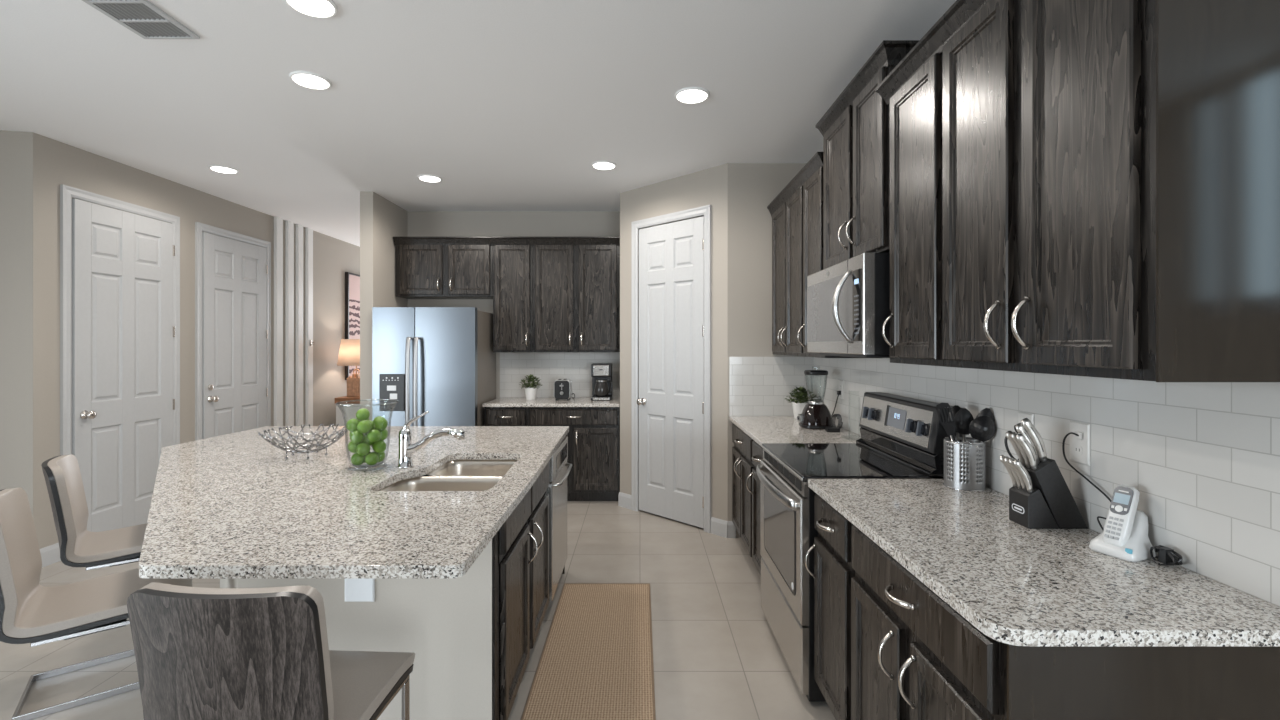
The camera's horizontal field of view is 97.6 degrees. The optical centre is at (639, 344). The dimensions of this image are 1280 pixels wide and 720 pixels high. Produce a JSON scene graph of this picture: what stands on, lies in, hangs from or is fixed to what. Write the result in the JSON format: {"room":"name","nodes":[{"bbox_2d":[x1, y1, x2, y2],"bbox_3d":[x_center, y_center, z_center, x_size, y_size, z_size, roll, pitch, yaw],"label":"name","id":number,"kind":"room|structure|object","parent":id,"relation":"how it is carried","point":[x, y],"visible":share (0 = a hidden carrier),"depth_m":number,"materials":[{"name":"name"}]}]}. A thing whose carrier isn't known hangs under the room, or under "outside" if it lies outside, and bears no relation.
{"room":"kitchen","nodes":[
{"label":"kitchen","id":0,"kind":"room"},
{"bbox_2d":[0,130,32,515],"bbox_3d":[-4.540,0.040,3.455,1.320,2.800,0.250,0,0,0],"label":"wall","id":1,"kind":"structure","parent":0,"point":[16,147],"depth_m":3.56,"materials":[{"name":"beige paint"}]},
{"bbox_2d":[33,132,359,548],"bbox_3d":[-3.940,0.040,6.340,0.120,2.800,5.520,0,0,0],"label":"wall","id":2,"kind":"structure","parent":0,"point":[55,163],"depth_m":4.58,"materials":[{"name":"beige paint"}]},
{"bbox_2d":[40,543,60,567],"bbox_3d":[-3.873,1.379,3.663,0.014,0.122,0.165,0,0,0],"label":"baseboard","id":3,"kind":"structure","parent":2,"relation":"attached to","point":[50,554],"depth_m":3.67,"materials":[{"name":"white paint"}]},
{"bbox_2d":[60,184,179,531],"bbox_3d":[-3.835,0.183,4.223,0.090,2.514,0.952,0,0,0],"label":"door","id":4,"kind":"structure","parent":2,"relation":"in","point":[120,270],"depth_m":4.14,"materials":[{"name":"white paint"}]},
{"bbox_2d":[195,222,270,440],"bbox_3d":[-3.835,0.183,5.370,0.090,2.514,0.972,0,0,0],"label":"door","id":5,"kind":"structure","parent":2,"relation":"in","point":[233,277],"depth_m":5.29,"materials":[{"name":"white paint"}]},
{"bbox_2d":[274,217,282,425],"bbox_3d":[-3.862,0.040,5.981,0.035,2.800,0.103,0,0,0],"label":"trim","id":6,"kind":"structure","parent":2,"relation":"attached to","point":[278,222],"depth_m":5.96,"materials":[{"name":"white paint"}]},
{"bbox_2d":[285,221,293,425],"bbox_3d":[-3.862,0.040,6.174,0.035,2.800,0.098,0,0,0],"label":"trim","id":7,"kind":"structure","parent":2,"relation":"attached to","point":[289,226],"depth_m":6.14,"materials":[{"name":"white paint"}]},
{"bbox_2d":[296,224,302,425],"bbox_3d":[-3.862,0.040,6.351,0.035,2.800,0.093,0,0,0],"label":"trim","id":8,"kind":"structure","parent":2,"relation":"attached to","point":[299,228],"depth_m":6.32,"materials":[{"name":"white paint"}]},
{"bbox_2d":[305,228,312,425],"bbox_3d":[-3.862,0.040,6.539,0.035,2.800,0.098,0,0,0],"label":"trim","id":9,"kind":"structure","parent":2,"relation":"attached to","point":[308,232],"depth_m":6.50,"materials":[{"name":"white paint"}]},
{"bbox_2d":[345,272,359,379],"bbox_3d":[-3.857,-0.250,7.900,0.044,1.420,1.080,0,0,0],"label":"framed picture","id":10,"kind":"object","parent":2,"relation":"attached to","point":[352,281],"visible":0.38,"depth_m":7.49,"materials":[{"name":"paper"}]},
{"bbox_2d":[220,579,237,587],"bbox_3d":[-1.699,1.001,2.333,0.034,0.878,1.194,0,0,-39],"label":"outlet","id":11,"kind":"structure","parent":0,"point":[224,583],"depth_m":2.23,"materials":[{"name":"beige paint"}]},
{"bbox_2d":[238,540,491,719],"bbox_3d":[-0.913,1.001,1.877,0.843,0.878,0.035,0,0,0],"label":"island base","id":12,"kind":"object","parent":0,"point":[446,623],"depth_m":1.86,"materials":[{"name":"beige paint"}]},
{"bbox_2d":[345,579,374,601],"bbox_3d":[-0.930,0.792,1.856,0.098,0.118,0.006,0,0,0],"label":"wall outlet","id":13,"kind":"object","parent":12,"relation":"attached to","point":[356,590],"visible":0.64,"depth_m":1.85,"materials":[{"name":"plastic"}]},
{"bbox_2d":[360,191,407,420],"bbox_3d":[-2.422,0.040,6.980,0.115,2.800,4.040,0,0,0],"label":"wall partition","id":14,"kind":"structure","parent":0,"point":[381,220],"depth_m":4.96,"materials":[{"name":"beige paint"}]},
{"bbox_2d":[0,501,835,719],"bbox_3d":[-1.100,1.490,2.300,8.400,0.100,13.800,0,0,0],"label":"floor","id":15,"kind":"structure","parent":0,"point":[717,655],"depth_m":2.72,"materials":[{"name":"tile"}]},
{"bbox_2d":[11,454,146,719],"bbox_3d":[-2.266,0.959,2.440,0.580,0.962,0.380,0,0,-39],"label":"counter stool","id":16,"kind":"object","parent":15,"relation":"on","point":[79,547],"visible":0.73,"depth_m":2.31,"materials":[{"name":"leather"}]},
{"bbox_2d":[47,454,146,562],"bbox_3d":[-2.237,0.684,2.463,0.505,0.412,0.378,0,0,-39],"label":"cushion","id":17,"kind":"object","parent":16,"relation":"on","point":[65,487],"depth_m":2.32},
{"bbox_2d":[0,487,191,646],"bbox_3d":[-1.866,0.959,1.870,0.580,0.962,0.380,0,0,-39],"label":"counter stool","id":18,"kind":"object","parent":15,"relation":"on","point":[36,614],"visible":0.72,"depth_m":1.80,"materials":[{"name":"leather"}]},
{"bbox_2d":[127,582,414,719],"bbox_3d":[-0.817,0.959,1.290,0.380,0.962,0.580,0,0,3],"label":"counter stool","id":19,"kind":"object","parent":15,"relation":"on","point":[201,653],"visible":1,"depth_m":1.09,"materials":[{"name":"grey wood"}]},
{"bbox_2d":[335,396,359,425],"bbox_3d":[-3.533,1.046,7.500,0.465,0.788,1.200,0,0,0],"label":"console table","id":20,"kind":"object","parent":15,"relation":"on","point":[351,405],"visible":0.11,"depth_m":6.92,"materials":[{"name":"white wood"}]},
{"bbox_2d":[337,339,359,396],"bbox_3d":[-3.575,0.290,7.060,0.433,0.724,0.433,0,0,0],"label":"table lamp","id":21,"kind":"object","parent":20,"relation":"on","point":[349,352],"visible":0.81,"depth_m":6.90,"materials":[{"name":"fabric"}]},
{"bbox_2d":[372,307,495,425],"bbox_3d":[-1.901,0.554,5.249,0.903,1.772,0.822,0,0,0],"label":"refrigerator","id":22,"kind":"object","parent":15,"relation":"on","point":[440,361],"visible":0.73,"depth_m":4.92,"materials":[{"name":"grey metal"}]},
{"bbox_2d":[423,462,548,719],"bbox_3d":[-0.752,1.001,2.381,0.659,0.878,1.038,0,0,0],"label":"base cabinet","id":23,"kind":"object","parent":15,"relation":"on","point":[520,547],"visible":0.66,"depth_m":2.19,"materials":[{"name":"brown wood"}]},
{"bbox_2d":[139,426,568,578],"bbox_3d":[-1.451,0.545,2.500,2.045,0.031,2.310,0,0,0],"label":"countertop","id":24,"kind":"structure","parent":23,"relation":"on","point":[228,506],"depth_m":1.84,"materials":[{"name":"stone"}]},
{"bbox_2d":[258,424,348,458],"bbox_3d":[-1.585,0.464,2.660,0.378,0.131,0.378,0,0,0],"label":"wire bowl","id":25,"kind":"object","parent":24,"relation":"on","point":[295,448],"visible":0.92,"depth_m":2.64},
{"bbox_2d":[336,399,398,470],"bbox_3d":[-1.178,0.388,2.425,0.248,0.284,0.248,0,0,0],"label":"glass vase","id":26,"kind":"object","parent":24,"relation":"on","point":[364,399],"visible":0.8,"depth_m":2.40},
{"bbox_2d":[346,419,359,431],"bbox_3d":[-1.226,0.343,2.395,0.056,0.056,0.054,0,0,-37],"label":"apple","id":27,"kind":"object","parent":26,"relation":"in","point":[351,425],"visible":0.75,"depth_m":2.38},
{"bbox_2d":[350,430,363,443],"bbox_3d":[-1.201,0.391,2.377,0.056,0.056,0.055,0,0,32],"label":"apple","id":28,"kind":"object","parent":26,"relation":"in","point":[356,437],"visible":0.93,"depth_m":2.36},
{"bbox_2d":[351,453,364,465],"bbox_3d":[-1.204,0.486,2.391,0.055,0.056,0.055,0,0,-41],"label":"apple","id":29,"kind":"object","parent":26,"relation":"in","point":[356,459],"visible":0.9,"depth_m":2.37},
{"bbox_2d":[356,442,369,454],"bbox_3d":[-1.174,0.441,2.376,0.054,0.056,0.056,0,0,-17],"label":"apple","id":30,"kind":"object","parent":26,"relation":"in","point":[363,448],"visible":1,"depth_m":2.36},
{"bbox_2d":[356,408,369,420],"bbox_3d":[-1.201,0.302,2.426,0.056,0.056,0.054,0,0,16],"label":"apple","id":31,"kind":"object","parent":26,"relation":"in","point":[362,414],"visible":0.94,"depth_m":2.41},
{"bbox_2d":[357,420,371,432],"bbox_3d":[-1.167,0.346,2.370,0.056,0.056,0.054,0,0,-22],"label":"apple","id":32,"kind":"object","parent":26,"relation":"in","point":[364,426],"visible":1,"depth_m":2.35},
{"bbox_2d":[365,452,378,464],"bbox_3d":[-1.147,0.486,2.396,0.055,0.056,0.054,0,0,-45],"label":"apple","id":33,"kind":"object","parent":26,"relation":"in","point":[371,458],"visible":1,"depth_m":2.38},
{"bbox_2d":[367,429,380,441],"bbox_3d":[-1.135,0.388,2.392,0.055,0.056,0.055,0,0,-34],"label":"apple","id":34,"kind":"object","parent":26,"relation":"in","point":[374,435],"visible":1,"depth_m":2.37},
{"bbox_2d":[372,440,385,452],"bbox_3d":[-1.128,0.441,2.424,0.055,0.056,0.055,0,0,-28],"label":"apple","id":35,"kind":"object","parent":26,"relation":"in","point":[380,446],"visible":0.96,"depth_m":2.41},
{"bbox_2d":[374,418,387,430],"bbox_3d":[-1.121,0.342,2.422,0.055,0.056,0.055,0,0,-31],"label":"apple","id":36,"kind":"object","parent":26,"relation":"in","point":[380,424],"visible":1,"depth_m":2.40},
{"bbox_2d":[397,411,465,468],"bbox_3d":[-0.903,0.407,2.420,0.300,0.245,0.066,0,0,7],"label":"kitchen faucet","id":37,"kind":"object","parent":24,"relation":"on","point":[406,449],"visible":1,"depth_m":2.41,"materials":[{"name":"silver metal"}]},
{"bbox_2d":[380,460,517,490],"bbox_3d":[-0.776,0.658,2.385,0.484,0.192,0.738,0,0,0],"label":"double sink","id":38,"kind":"object","parent":24,"relation":"in","point":[454,475],"visible":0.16,"depth_m":2.39,"materials":[{"name":"metal"}]},
{"bbox_2d":[484,407,527,425],"bbox_3d":[-1.218,1.001,5.359,0.393,0.878,0.657,0,0,0],"label":"base cabinet","id":39,"kind":"object","parent":15,"relation":"on","point":[493,416],"visible":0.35,"depth_m":5.07,"materials":[{"name":"brown wood"}]},
{"bbox_2d":[547,436,571,600],"bbox_3d":[-0.740,1.004,3.212,0.661,0.872,0.608,0,0,0],"label":"dishwasher","id":40,"kind":"object","parent":15,"relation":"on","point":[558,472],"visible":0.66,"depth_m":3.09,"materials":[{"name":"silver metal"}]},
{"bbox_2d":[528,407,619,500],"bbox_3d":[-0.603,1.001,5.359,0.834,0.878,0.657,0,0,0],"label":"base cabinet","id":41,"kind":"object","parent":15,"relation":"on","point":[593,435],"visible":0.55,"depth_m":5.08,"materials":[{"name":"brown wood"}]},
{"bbox_2d":[482,397,619,406],"bbox_3d":[-0.804,0.545,5.373,1.241,0.031,0.636,0,0,0],"label":"countertop","id":42,"kind":"structure","parent":41,"relation":"on","point":[502,401],"depth_m":5.16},
{"bbox_2d":[519,374,541,399],"bbox_3d":[-1.054,0.407,5.420,0.217,0.244,0.224,0,0,-25],"label":"potted plant","id":43,"kind":"object","parent":42,"relation":"on","point":[530,390],"visible":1,"depth_m":5.38,"materials":[{"name":"green plant"}]},
{"bbox_2d":[554,379,574,400],"bbox_3d":[-0.730,0.431,5.465,0.190,0.198,0.313,0,0,0],"label":"toaster","id":44,"kind":"object","parent":42,"relation":"on","point":[562,388],"visible":1,"depth_m":5.33,"materials":[{"name":"black plastic"}]},
{"bbox_2d":[591,363,611,400],"bbox_3d":[-0.365,0.354,5.428,0.206,0.350,0.224,0,0,0],"label":"coffee maker","id":45,"kind":"object","parent":42,"relation":"on","point":[601,373],"visible":1,"depth_m":5.33,"materials":[{"name":"black plastic"}]},
{"bbox_2d":[521,583,655,719],"bbox_3d":[-0.198,1.435,2.456,0.515,0.010,1.808,0,0,0],"label":"runner rug","id":46,"kind":"object","parent":15,"relation":"on","point":[596,661],"visible":1,"depth_m":2.55,"materials":[{"name":"fabric"}]},
{"bbox_2d":[732,424,754,556],"bbox_3d":[0.969,1.001,3.810,0.648,0.878,0.736,0,0,0],"label":"base cabinet","id":47,"kind":"object","parent":15,"relation":"on","point":[742,465],"visible":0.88,"depth_m":3.75,"materials":[{"name":"brown wood"}]},
{"bbox_2d":[729,416,860,444],"bbox_3d":[0.981,0.545,3.586,0.631,0.031,1.190,0,0,0],"label":"countertop","id":48,"kind":"structure","parent":47,"relation":"on","point":[762,429],"depth_m":3.39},
{"bbox_2d":[784,386,817,418],"bbox_3d":[1.165,0.412,4.039,0.236,0.235,0.238,0,0,0],"label":"potted plant","id":49,"kind":"object","parent":48,"relation":"on","point":[798,404],"visible":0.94,"depth_m":4.00,"materials":[{"name":"green plant"}]},
{"bbox_2d":[797,366,840,429],"bbox_3d":[1.150,0.334,3.600,0.276,0.392,0.202,0,0,0],"label":"blender","id":50,"kind":"object","parent":48,"relation":"on","point":[815,414],"visible":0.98,"depth_m":3.53,"materials":[{"name":"black plastic"}]},
{"bbox_2d":[805,374,826,403],"bbox_3d":[1.132,0.282,3.600,0.138,0.190,0.138,0,0,0],"label":"jar","id":51,"kind":"object","parent":50,"relation":"on","point":[810,401],"depth_m":3.58,"materials":[{"name":"glass"}]},
{"bbox_2d":[825,414,842,431],"bbox_3d":[1.196,0.480,3.443,0.122,0.100,0.097,0,0,0],"label":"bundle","id":52,"kind":"object","parent":48,"relation":"on","point":[833,429],"visible":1,"depth_m":3.47,"materials":[{"name":"black plastic"}]},
{"bbox_2d":[746,441,763,575],"bbox_3d":[0.969,1.001,3.216,0.648,0.878,0.447,0,0,0],"label":"base cabinet","id":53,"kind":"object","parent":15,"relation":"on","point":[757,450],"visible":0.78,"depth_m":3.35,"materials":[{"name":"brown wood"}]},
{"bbox_2d":[805,494,854,719],"bbox_3d":[0.969,1.001,2.030,0.648,0.878,0.379,0,0,0],"label":"base cabinet","id":54,"kind":"object","parent":15,"relation":"on","point":[833,570],"visible":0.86,"depth_m":2.01,"materials":[{"name":"brown wood"}]},
{"bbox_2d":[756,392,962,701],"bbox_3d":[0.934,0.835,2.606,0.702,1.170,0.758,0,0,0],"label":"range","id":55,"kind":"object","parent":15,"relation":"on","point":[902,437],"visible":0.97,"depth_m":2.45,"materials":[{"name":"silver metal"}]},
{"bbox_2d":[760,443,931,481],"bbox_3d":[0.903,0.535,2.606,0.524,0.024,0.758,0,0,0],"label":"cooktop","id":56,"kind":"object","parent":55,"relation":"in","point":[802,461],"depth_m":2.49,"materials":[{"name":"glass"}]},
{"bbox_2d":[851,525,1279,719],"bbox_3d":[0.969,1.001,1.452,0.648,0.878,0.772,0,0,0],"label":"base cabinet","id":57,"kind":"object","parent":15,"relation":"on","point":[914,656],"visible":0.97,"depth_m":1.09,"materials":[{"name":"brown wood"}]},
{"bbox_2d":[808,479,1279,646],"bbox_3d":[0.981,0.545,1.631,0.631,0.031,1.181,0,0,0],"label":"countertop","id":58,"kind":"structure","parent":57,"relation":"on","point":[1018,585],"depth_m":1.27,"materials":[{"name":"stone"}]},
{"bbox_2d":[943,437,985,491],"bbox_3d":[1.212,0.442,2.093,0.141,0.176,0.141,0,0,-41],"label":"utensil crock","id":59,"kind":"object","parent":58,"relation":"on","point":[976,475],"visible":0.98,"depth_m":2.04,"materials":[{"name":"metal"}]},
{"bbox_2d":[936,403,964,481],"bbox_3d":[1.171,0.372,2.105,0.102,0.309,0.009,0,0,21],"label":"slotted turner","id":60,"kind":"object","parent":59,"relation":"in","point":[948,426],"visible":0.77,"depth_m":2.11,"materials":[{"name":"plastic"}]},
{"bbox_2d":[954,408,973,468],"bbox_3d":[1.227,0.383,2.120,0.068,0.286,0.018,0,0,27],"label":"spoon","id":61,"kind":"object","parent":59,"relation":"in","point":[963,417],"visible":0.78,"depth_m":2.12,"materials":[{"name":"plastic"}]},
{"bbox_2d":[961,415,995,481],"bbox_3d":[1.232,0.392,2.052,0.118,0.270,0.044,0,0,38],"label":"ladle","id":62,"kind":"object","parent":59,"relation":"in","point":[982,428],"visible":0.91,"depth_m":2.03,"materials":[{"name":"plastic"}]},
{"bbox_2d":[1009,458,1087,528],"bbox_3d":[1.204,0.430,1.655,0.175,0.198,0.086,0,0,0],"label":"knife block","id":63,"kind":"object","parent":58,"relation":"on","point":[1051,504],"visible":0.91,"depth_m":1.61,"materials":[{"name":"black wood"}]},
{"bbox_2d":[1004,456,1021,488],"bbox_3d":[1.117,0.393,1.666,0.068,0.124,0.015,0,0,0],"label":"steak knife","id":64,"kind":"object","parent":63,"relation":"in","point":[1006,458],"visible":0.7,"depth_m":1.66,"materials":[{"name":"metal"}]},
{"bbox_2d":[1006,431,1024,465],"bbox_3d":[1.131,0.322,1.676,0.074,0.132,0.015,0,0,0],"label":"kitchen knife","id":65,"kind":"object","parent":63,"relation":"in","point":[1008,434],"visible":0.54,"depth_m":1.67,"materials":[{"name":"metal"}]},
{"bbox_2d":[1008,458,1026,490],"bbox_3d":[1.117,0.393,1.645,0.068,0.124,0.015,0,0,0],"label":"steak knife","id":66,"kind":"object","parent":63,"relation":"in","point":[1010,460],"visible":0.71,"depth_m":1.64,"materials":[{"name":"metal"}]},
{"bbox_2d":[1011,432,1030,467],"bbox_3d":[1.131,0.322,1.653,0.074,0.132,0.015,0,0,0],"label":"kitchen knife","id":67,"kind":"object","parent":63,"relation":"in","point":[1013,435],"visible":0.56,"depth_m":1.65,"materials":[{"name":"metal"}]},
{"bbox_2d":[1013,459,1032,492],"bbox_3d":[1.117,0.393,1.625,0.068,0.124,0.015,0,0,0],"label":"steak knife","id":68,"kind":"object","parent":63,"relation":"in","point":[1024,473],"visible":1,"depth_m":1.62,"materials":[{"name":"metal"}]},
{"bbox_2d":[1016,433,1037,469],"bbox_3d":[1.131,0.322,1.630,0.074,0.132,0.015,0,0,0],"label":"kitchen knife","id":69,"kind":"object","parent":63,"relation":"in","point":[1027,447],"visible":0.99,"depth_m":1.62,"materials":[{"name":"metal"}]},
{"bbox_2d":[1015,423,1039,463],"bbox_3d":[1.145,0.303,1.648,0.082,0.148,0.016,0,0,0],"label":"kitchen knife","id":70,"kind":"object","parent":63,"relation":"in","point":[1019,427],"visible":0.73,"depth_m":1.64,"materials":[{"name":"metal"}]},
{"bbox_2d":[1022,418,1046,461],"bbox_3d":[1.160,0.290,1.640,0.085,0.154,0.016,0,0,0],"label":"kitchen knife","id":71,"kind":"object","parent":63,"relation":"in","point":[1027,424],"visible":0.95,"depth_m":1.63,"materials":[{"name":"metal"}]},
{"bbox_2d":[1089,510,1155,561],"bbox_3d":[1.227,0.476,1.426,0.111,0.106,0.104,0,0,-21],"label":"cradle","id":72,"kind":"object","parent":58,"relation":"on","point":[1137,548],"visible":0.65,"depth_m":1.40,"materials":[{"name":"white plastic"}]},
{"bbox_2d":[1102,485,1139,545],"bbox_3d":[1.223,0.435,1.424,0.080,0.151,0.051,0,0,-21],"label":"handset","id":73,"kind":"object","parent":72,"relation":"in","point":[1119,521],"visible":1,"depth_m":1.41,"materials":[{"name":"white plastic"}]},
{"bbox_2d":[1150,545,1182,565],"bbox_3d":[1.262,0.507,1.342,0.031,0.040,0.073,0,0,0],"label":"coiled cable","id":74,"kind":"object","parent":58,"relation":"on","point":[1166,556],"visible":1,"depth_m":1.33,"materials":[{"name":"black plastic"}]},
{"bbox_2d":[0,0,955,246],"bbox_3d":[-1.100,-1.410,2.300,8.400,0.100,13.800,0,0,0],"label":"ceiling","id":75,"kind":"structure","parent":0,"point":[512,104],"depth_m":3.00,"materials":[{"name":"paint"}]},
{"bbox_2d":[82,0,199,38],"bbox_3d":[-2.062,-1.354,2.277,0.245,0.012,0.385,0,0,0],"label":"ceiling vent","id":76,"kind":"object","parent":75,"relation":"in","point":[143,18],"visible":1,"depth_m":2.32,"materials":[{"name":"metal"}]},
{"bbox_2d":[208,165,238,173],"bbox_3d":[-3.215,-1.349,4.327,0.190,0.022,0.190,0,0,0],"label":"recessed light","id":77,"kind":"object","parent":75,"relation":"in","point":[218,168],"visible":1,"depth_m":4.30,"materials":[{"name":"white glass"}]},
{"bbox_2d":[289,71,331,89],"bbox_3d":[-1.689,-1.349,2.874,0.190,0.022,0.190,0,0,0],"label":"recessed light","id":78,"kind":"object","parent":75,"relation":"in","point":[310,80],"visible":1,"depth_m":2.85,"materials":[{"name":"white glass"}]},
{"bbox_2d":[284,0,337,17],"bbox_3d":[-1.308,-1.349,2.225,0.190,0.022,0.190,0,0,0],"label":"recessed light","id":79,"kind":"object","parent":75,"relation":"in","point":[312,8],"visible":1,"depth_m":2.23,"materials":[{"name":"white glass"}]},
{"bbox_2d":[418,174,441,181],"bbox_3d":[-1.710,-1.349,4.560,0.190,0.022,0.190,0,0,0],"label":"recessed light","id":80,"kind":"object","parent":75,"relation":"in","point":[427,178],"visible":1,"depth_m":4.53,"materials":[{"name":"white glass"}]},
{"bbox_2d":[591,161,615,169],"bbox_3d":[-0.272,-1.349,4.230,0.190,0.022,0.190,0,0,0],"label":"recessed light","id":81,"kind":"object","parent":75,"relation":"in","point":[601,165],"visible":1,"depth_m":4.20,"materials":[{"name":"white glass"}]},
{"bbox_2d":[675,87,709,103],"bbox_3d":[0.283,-1.349,3.046,0.190,0.022,0.190,0,0,0],"label":"recessed light","id":82,"kind":"object","parent":75,"relation":"in","point":[690,95],"visible":1,"depth_m":3.02,"materials":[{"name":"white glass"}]},
{"bbox_2d":[408,211,619,398],"bbox_3d":[-0.530,0.040,5.760,3.670,2.800,0.120,0,0,0],"label":"wall","id":83,"kind":"structure","parent":0,"point":[420,223],"depth_m":5.70,"materials":[{"name":"beige paint"}]},
{"bbox_2d":[396,245,492,298],"bbox_3d":[-1.879,-0.723,5.503,0.933,0.515,0.375,0,0,0],"label":"upper cabinet","id":84,"kind":"object","parent":83,"relation":"attached to","point":[422,271],"visible":0.98,"depth_m":5.37,"materials":[{"name":"brown wood"}]},
{"bbox_2d":[393,237,619,245],"bbox_3d":[-1.270,-0.993,5.354,2.169,0.080,0.040,0,0,0],"label":"crown molding","id":85,"kind":"structure","parent":84,"relation":"attached to","point":[444,241],"depth_m":5.36,"materials":[{"name":"brown wood"}]},
{"bbox_2d":[493,245,532,351],"bbox_3d":[-1.220,-0.455,5.503,0.380,1.050,0.375,0,0,0],"label":"upper cabinet","id":86,"kind":"object","parent":83,"relation":"attached to","point":[512,264],"visible":0.94,"depth_m":5.37,"materials":[{"name":"brown wood"}]},
{"bbox_2d":[500,352,619,396],"bbox_3d":[-0.802,0.302,5.696,1.245,0.475,0.008,0,0,0],"label":"backsplash","id":87,"kind":"structure","parent":83,"relation":"attached to","point":[549,367],"depth_m":5.69,"materials":[{"name":"tile"}]},
{"bbox_2d":[533,245,619,351],"bbox_3d":[-0.607,-0.455,5.503,0.842,1.050,0.375,0,0,0],"label":"upper cabinet","id":88,"kind":"object","parent":83,"relation":"attached to","point":[576,289],"visible":0.91,"depth_m":5.37,"materials":[{"name":"brown wood"}]},
{"bbox_2d":[620,163,727,520],"bbox_3d":[0.273,0.040,4.641,1.177,2.800,0.100,0,0,45],"label":"wall","id":89,"kind":"structure","parent":0,"point":[709,186],"depth_m":4.41,"materials":[{"name":"beige paint"}]},
{"bbox_2d":[618,492,630,508],"bbox_3d":[-0.127,1.379,4.958,0.172,0.122,0.014,0,0,45],"label":"baseboard","id":90,"kind":"structure","parent":89,"relation":"attached to","point":[624,500],"depth_m":4.96,"materials":[{"name":"white paint"}]},
{"bbox_2d":[631,205,710,532],"bbox_3d":[0.225,0.183,4.580,0.858,2.514,0.088,0,0,45],"label":"door","id":91,"kind":"structure","parent":89,"relation":"in","point":[674,401],"depth_m":4.58,"materials":[{"name":"white paint"}]},
{"bbox_2d":[710,517,727,537],"bbox_3d":[0.599,1.379,4.236,0.155,0.122,0.014,0,0,45],"label":"baseboard","id":92,"kind":"structure","parent":89,"relation":"attached to","point":[719,527],"depth_m":4.23,"materials":[{"name":"white paint"}]},
{"bbox_2d":[728,163,806,536],"bbox_3d":[0.980,0.040,4.240,0.650,2.800,0.100,0,0,0],"label":"wall","id":93,"kind":"structure","parent":0,"point":[752,187],"depth_m":4.19,"materials":[{"name":"beige paint"}]},
{"bbox_2d":[729,357,813,415],"bbox_3d":[0.983,0.314,4.186,0.629,0.452,0.008,0,0,0],"label":"backsplash","id":94,"kind":"structure","parent":93,"relation":"attached to","point":[758,386],"depth_m":4.18,"materials":[{"name":"tile"}]},
{"bbox_2d":[823,66,895,268],"bbox_3d":[1.113,-0.758,2.605,0.366,0.753,0.768,0,0,0],"label":"upper cabinet","id":95,"kind":"object","parent":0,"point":[856,148],"visible":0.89,"depth_m":2.50,"materials":[{"name":"brown wood"}]},
{"bbox_2d":[815,40,919,134],"bbox_3d":[1.122,-1.147,2.605,0.348,0.080,0.847,0,0,0],"label":"crown molding","id":96,"kind":"structure","parent":95,"relation":"attached to","point":[888,53],"depth_m":2.37,"materials":[{"name":"brown wood"}]},
{"bbox_3d":[1.365,0.040,3.473,0.120,2.800,4.855,0,0,0],"label":"wall","id":97,"kind":"structure","parent":0,"visible":0},
{"bbox_2d":[772,186,804,356],"bbox_3d":[1.113,-0.455,3.767,0.366,1.050,0.826,0,0,0],"label":"upper cabinet","id":98,"kind":"object","parent":97,"relation":"attached to","point":[787,220],"visible":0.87,"depth_m":3.68,"materials":[{"name":"brown wood"}]},
{"bbox_2d":[767,152,822,216],"bbox_3d":[0.969,-0.993,3.586,0.040,0.080,1.185,0,0,0],"label":"crown molding","id":99,"kind":"structure","parent":98,"relation":"attached to","point":[816,161],"depth_m":3.42,"materials":[{"name":"brown wood"}]},
{"bbox_2d":[797,166,860,357],"bbox_3d":[1.113,-0.455,3.171,0.366,1.050,0.361,0,0,0],"label":"upper cabinet","id":100,"kind":"object","parent":97,"relation":"attached to","point":[813,187],"visible":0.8,"depth_m":3.19,"materials":[{"name":"brown wood"}]},
{"bbox_2d":[807,253,889,357],"bbox_3d":[1.056,-0.158,2.606,0.478,0.420,0.753,0,0,0],"label":"microwave","id":101,"kind":"object","parent":97,"relation":"attached to","point":[848,301],"visible":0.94,"depth_m":2.35,"materials":[{"name":"silver metal"}]},
{"bbox_2d":[882,53,943,365],"bbox_3d":[1.113,-0.455,2.022,0.366,1.050,0.395,0,0,0],"label":"upper cabinet","id":102,"kind":"object","parent":97,"relation":"attached to","point":[915,317],"visible":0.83,"depth_m":1.99,"materials":[{"name":"brown wood"}]},
{"bbox_2d":[1018,412,1033,425],"bbox_3d":[1.292,0.288,1.877,0.008,0.120,0.072,0,0,0],"label":"wall outlet","id":103,"kind":"object","parent":97,"relation":"attached to","point":[1021,415],"visible":0.07,"depth_m":1.88,"materials":[{"name":"beige plastic"}]},
{"bbox_2d":[814,357,1279,606],"bbox_3d":[1.301,0.290,2.618,0.008,0.500,3.145,0,0,0],"label":"backsplash","id":104,"kind":"structure","parent":97,"relation":"attached to","point":[1202,459],"depth_m":1.40,"materials":[{"name":"tile"}]},
{"bbox_2d":[1070,421,1090,465],"bbox_3d":[1.292,0.288,1.648,0.008,0.120,0.075,0,0,0],"label":"wall outlet","id":105,"kind":"object","parent":97,"relation":"attached to","point":[1080,449],"visible":0.99,"depth_m":1.64,"materials":[{"name":"beige plastic"}]},
{"bbox_2d":[1062,432,1110,529],"bbox_3d":[1.269,0.388,1.548,0.044,0.267,0.258,0,0,5],"label":"power cable","id":106,"kind":"object","parent":97,"relation":"attached to","point":[1079,435],"visible":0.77,"depth_m":1.63,"materials":[{"name":"black plastic"}]},
{"bbox_2d":[942,0,1279,381],"bbox_3d":[1.113,-0.455,1.444,0.366,1.051,0.756,0,0,0],"label":"upper cabinet","id":107,"kind":"object","parent":97,"relation":"attached to","point":[1111,168],"visible":0.98,"depth_m":1.14,"materials":[{"name":"brown wood"}]},
{"bbox_2d":[875,0,989,104],"bbox_3d":[1.122,-0.993,1.643,0.348,0.080,1.234,0,0,0],"label":"crown molding","id":108,"kind":"structure","parent":107,"relation":"attached to","point":[960,12],"depth_m":1.86,"materials":[{"name":"brown wood"}]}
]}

